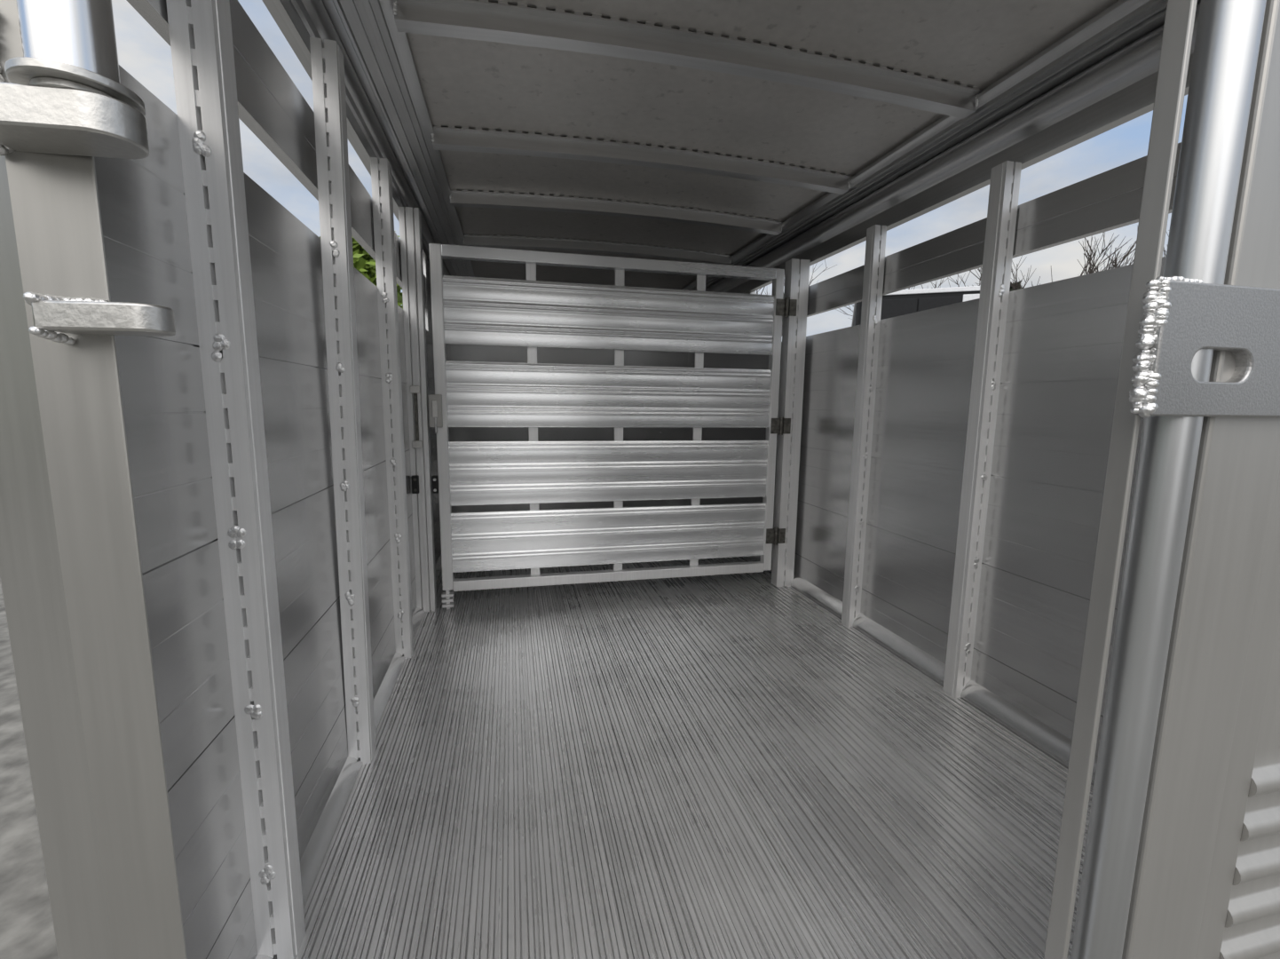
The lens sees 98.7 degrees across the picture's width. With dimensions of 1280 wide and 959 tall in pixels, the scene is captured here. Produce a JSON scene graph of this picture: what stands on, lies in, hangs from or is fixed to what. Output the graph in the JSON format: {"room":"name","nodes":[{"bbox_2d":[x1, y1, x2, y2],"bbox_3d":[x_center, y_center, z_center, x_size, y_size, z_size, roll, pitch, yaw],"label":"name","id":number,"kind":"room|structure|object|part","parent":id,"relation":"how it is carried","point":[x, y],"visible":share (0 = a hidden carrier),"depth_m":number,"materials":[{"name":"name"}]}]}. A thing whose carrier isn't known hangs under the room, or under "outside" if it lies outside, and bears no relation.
{"room":"cargo space","nodes":[
{"label":"cargo space","id":0,"kind":"room"},
{"bbox_2d":[0,0,187,958],"bbox_3d":[-0.542,-0.082,0.513,0.260,1.950,0.116,4,9,25],"label":"post","id":1,"kind":"object","parent":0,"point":[71,575],"visible":1,"depth_m":0.52,"materials":[{"name":"metal"}]},
{"bbox_2d":[4,56,145,116],"bbox_3d":[-0.456,-0.312,0.447,0.080,0.013,0.080,-1,8,-13],"label":"washer","id":2,"kind":"object","parent":1,"relation":"in","point":[59,79],"depth_m":0.42,"materials":[{"name":"metal"}]},
{"bbox_2d":[94,64,457,958],"bbox_3d":[-1.052,-0.253,2.475,0.035,1.860,3.880,-1,8,-13],"label":"wall","id":3,"kind":"structure","parent":0,"point":[142,201],"depth_m":0.84,"materials":[{"name":"metal"}]},
{"bbox_2d":[165,0,305,958],"bbox_3d":[-0.623,-0.042,0.854,0.055,1.775,0.057,-1,8,-13],"label":"wall post","id":4,"kind":"object","parent":3,"relation":"attached to","point":[201,35],"visible":1,"depth_m":0.84,"materials":[{"name":"metal"}]},
{"bbox_2d":[126,0,426,308],"bbox_3d":[-0.902,-0.855,1.782,0.026,0.175,2.640,-1,8,-13],"label":"slat","id":5,"kind":"structure","parent":3,"relation":"attached to","point":[270,104],"depth_m":1.10,"materials":[{"name":"metal"}]},
{"bbox_2d":[309,36,375,764],"bbox_3d":[-0.738,-0.116,1.381,0.055,1.775,0.057,-1,8,-13],"label":"wall post","id":6,"kind":"object","parent":3,"relation":"attached to","point":[327,59],"visible":1,"depth_m":1.35,"materials":[{"name":"metal"}]},
{"bbox_2d":[255,553,442,958],"bbox_3d":[-1.028,0.593,2.600,0.034,0.030,3.880,-1,8,-13],"label":"baseboard","id":7,"kind":"structure","parent":3,"relation":"attached to","point":[312,857],"depth_m":1.32,"materials":[{"name":"metal"}]},
{"bbox_2d":[261,0,474,276],"bbox_3d":[-0.909,-1.194,2.236,0.241,0.128,4.150,-1,8,-13],"label":"rail","id":8,"kind":"object","parent":3,"relation":"attached to","point":[388,116],"visible":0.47,"depth_m":1.60,"materials":[{"name":"metal"}]},
{"bbox_2d":[370,157,413,658],"bbox_3d":[-0.890,-0.202,1.987,0.055,1.775,0.057,-1,8,-13],"label":"wall post","id":9,"kind":"object","parent":3,"relation":"attached to","point":[381,169],"visible":0.99,"depth_m":1.96,"materials":[{"name":"metal"}]},
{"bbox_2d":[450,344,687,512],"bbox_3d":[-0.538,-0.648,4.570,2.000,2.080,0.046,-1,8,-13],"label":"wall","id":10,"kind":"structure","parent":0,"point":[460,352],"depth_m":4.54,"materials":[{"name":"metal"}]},
{"bbox_2d":[295,556,1093,958],"bbox_3d":[-0.075,0.635,2.691,1.970,0.063,4.150,-1,8,-13],"label":"floor","id":11,"kind":"structure","parent":0,"point":[717,766],"depth_m":1.37,"materials":[{"name":"metal"}]},
{"bbox_2d":[398,205,436,611],"bbox_3d":[-0.986,-0.266,2.446,0.080,1.775,0.082,-1,8,-13],"label":"gate post","id":12,"kind":"object","parent":11,"relation":"on","point":[410,220],"visible":0.93,"depth_m":2.42,"materials":[{"name":"metal"}]},
{"bbox_2d":[770,258,810,587],"bbox_3d":[0.781,-0.262,2.875,0.104,1.690,0.079,-1,8,-13],"label":"gate post","id":13,"kind":"object","parent":11,"relation":"on","point":[797,271],"visible":1,"depth_m":2.84,"materials":[{"name":"metal"}]},
{"bbox_2d":[427,243,789,608],"bbox_3d":[-0.102,-0.216,2.651,1.717,1.640,0.094,-1,8,-13],"label":"gate","id":14,"kind":"object","parent":13,"relation":"attached to","point":[531,313],"visible":1,"depth_m":2.64,"materials":[{"name":"metal"}]},
{"bbox_3d":[-0.899,-0.310,2.408,0.024,0.075,0.013,-1,8,-13],"label":"lever","id":15,"kind":"part","parent":14,"relation":"part of","materials":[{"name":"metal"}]},
{"bbox_3d":[-0.904,0.563,2.590,0.016,0.094,0.020,-1,8,-13],"label":"drop leg","id":16,"kind":"part","parent":14,"relation":"part of","materials":[{"name":"metal"}]},
{"bbox_3d":[-0.112,0.482,2.771,1.573,0.048,0.048,-1,8,-13],"label":"rail","id":17,"kind":"part","parent":14,"relation":"part of","materials":[{"name":"metal"}]},
{"bbox_3d":[-0.095,-1.007,2.565,1.573,0.050,0.048,-1,8,-13],"label":"rail","id":18,"kind":"part","parent":14,"relation":"part of","materials":[{"name":"metal"}]},
{"bbox_2d":[1043,0,1279,958],"bbox_3d":[0.933,-0.074,0.650,0.965,1.970,0.058,-1,8,-13],"label":"door frame","id":19,"kind":"structure","parent":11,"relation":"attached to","point":[1181,857],"depth_m":0.58,"materials":[{"name":"metal"}]},
{"bbox_3d":[0.583,-0.124,0.540,0.214,0.124,0.015,-1,8,-13],"label":"latch plate","id":20,"kind":"part","parent":19,"relation":"part of","materials":[{"name":"grey metal"}]},
{"bbox_2d":[406,0,1118,289],"bbox_3d":[-0.027,-1.281,2.453,1.605,0.035,4.190,-1,8,-13],"label":"ceiling","id":21,"kind":"structure","parent":0,"point":[470,83],"depth_m":1.72,"materials":[{"name":"grey metal"}]},
{"bbox_2d":[462,233,732,264],"bbox_3d":[-0.213,-1.361,3.245,1.599,0.072,0.066,-1,8,-13],"label":"bow","id":22,"kind":"object","parent":21,"relation":"attached to","point":[497,240],"visible":0.99,"depth_m":3.22,"materials":[{"name":"metal"}]},
{"bbox_2d":[449,189,783,235],"bbox_3d":[-0.064,-1.272,2.609,1.597,0.072,0.066,-1,8,-13],"label":"bow","id":23,"kind":"object","parent":21,"relation":"attached to","point":[464,198],"visible":0.94,"depth_m":2.58,"materials":[{"name":"metal"}]},
{"bbox_2d":[430,125,852,194],"bbox_3d":[0.068,-1.193,2.055,1.599,0.072,0.066,-1,8,-13],"label":"bow","id":24,"kind":"object","parent":21,"relation":"attached to","point":[451,138],"visible":0.98,"depth_m":2.02,"materials":[{"name":"metal"}]},
{"bbox_2d":[392,0,982,118],"bbox_3d":[0.210,-1.108,1.447,1.599,0.072,0.066,-1,8,-13],"label":"bow","id":25,"kind":"object","parent":21,"relation":"attached to","point":[503,22],"visible":1,"depth_m":1.41,"materials":[{"name":"metal"}]},
{"bbox_2d":[684,256,1165,755],"bbox_3d":[0.873,-0.285,2.872,0.035,1.860,3.980,-1,8,-13],"label":"wall","id":26,"kind":"structure","parent":0,"point":[1063,341],"depth_m":1.77,"materials":[{"name":"metal"}]},
{"bbox_2d":[841,224,886,627],"bbox_3d":[0.952,-0.186,2.345,0.055,1.690,0.057,-1,8,-13],"label":"wall post","id":27,"kind":"object","parent":26,"relation":"attached to","point":[876,234],"visible":0.99,"depth_m":2.32,"materials":[{"name":"metal"}]},
{"bbox_2d":[746,555,1098,784],"bbox_3d":[0.830,0.545,2.979,0.034,0.064,3.980,-1,8,-13],"label":"baseboard","id":28,"kind":"structure","parent":26,"relation":"attached to","point":[1048,740],"depth_m":1.83,"materials":[{"name":"metal"}]},
{"bbox_2d":[681,0,1200,293],"bbox_3d":[0.833,-1.187,2.648,0.180,0.214,4.150,-1,8,-13],"label":"rail","id":29,"kind":"object","parent":26,"relation":"attached to","point":[1101,76],"visible":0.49,"depth_m":1.63,"materials":[{"name":"metal"}]},
{"bbox_2d":[782,142,1181,323],"bbox_3d":[1.021,-0.825,2.188,0.026,0.144,2.740,-1,8,-13],"label":"slat","id":30,"kind":"structure","parent":26,"relation":"attached to","point":[1110,200],"depth_m":1.62,"materials":[{"name":"metal"}]},
{"bbox_2d":[942,160,1021,698],"bbox_3d":[1.089,-0.104,1.762,0.055,1.690,0.057,-1,8,-13],"label":"wall post","id":31,"kind":"object","parent":26,"relation":"attached to","point":[1005,177],"visible":1,"depth_m":1.74,"materials":[{"name":"metal"}]},
{"label":"outside","id":32,"kind":"structure","parent":0,"visible":0},
{"bbox_2d":[0,577,58,958],"bbox_3d":[-0.018,1.555,0.215,140.000,0.100,140.000,-1,8,-13],"label":"ground","id":33,"kind":"structure","parent":32,"point":[27,928],"depth_m":1.87,"materials":[{"name":"grey concrete"}]},
{"bbox_2d":[319,230,402,308],"bbox_3d":[-6.041,-3.166,12.226,2.156,5.824,2.186,-1,8,-13],"label":"leafy tree","id":34,"kind":"object","parent":33,"relation":"on","point":[364,263],"visible":0.06,"depth_m":11.46,"materials":[{"name":"green plant"}]},
{"bbox_2d":[756,260,829,330],"bbox_3d":[5.670,-6.580,26.063,6.156,9.081,7.795,2,8,9],"label":"bare tree","id":35,"kind":"object","parent":33,"relation":"on","point":[825,260],"visible":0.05,"depth_m":24.44,"materials":[{"name":"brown plant"}]},
{"bbox_2d":[835,276,963,316],"bbox_3d":[10.398,-4.978,22.133,5.186,7.094,5.381,4,9,25],"label":"bare tree","id":36,"kind":"object","parent":33,"relation":"on","point":[963,276],"visible":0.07,"depth_m":21.70,"materials":[{"name":"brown plant"}]},
{"bbox_2d":[851,285,980,326],"bbox_3d":[6.164,-2.073,13.264,2.160,3.657,6.550,3,8,20],"label":"box truck","id":37,"kind":"object","parent":33,"relation":"on","point":[903,302],"visible":0.08,"depth_m":10.11,"materials":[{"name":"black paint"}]},
{"bbox_3d":[4.638,-2.150,10.442,0.970,2.450,0.030,3,8,20],"label":"door","id":38,"kind":"part","parent":37,"relation":"part of","materials":[{"name":"black paint"}]},
{"bbox_3d":[5.569,-2.093,10.111,0.970,2.450,0.030,3,8,20],"label":"door","id":39,"kind":"part","parent":37,"relation":"part of","materials":[{"name":"black paint"}]},
{"bbox_2d":[962,293,979,301],"bbox_3d":[5.929,-3.172,9.803,0.310,0.260,0.030,3,8,20],"label":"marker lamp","id":40,"kind":"object","parent":37,"relation":"attached to","point":[965,296],"depth_m":9.80,"materials":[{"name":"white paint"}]},
{"bbox_2d":[1009,279,1025,291],"bbox_3d":[15.265,-4.876,23.038,3.549,6.754,3.604,-1,8,-13],"label":"evergreen tree","id":41,"kind":"object","parent":33,"relation":"on","point":[1018,282],"visible":0.02,"depth_m":22.36,"materials":[{"name":"green plant"}]},
{"bbox_2d":[948,227,1166,291],"bbox_3d":[11.405,-3.959,16.166,4.765,6.733,6.036,-1,8,-13],"label":"bare tree","id":42,"kind":"object","parent":33,"relation":"on","point":[1085,269],"visible":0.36,"depth_m":14.72,"materials":[{"name":"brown plant"}]},
{"bbox_2d":[1083,232,1169,275],"bbox_3d":[19.079,-5.175,19.055,7.472,8.532,6.231,1,8,0],"label":"bare tree","id":43,"kind":"object","parent":33,"relation":"on","point":[1165,251],"visible":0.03,"depth_m":18.12,"materials":[{"name":"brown plant"}]}
]}

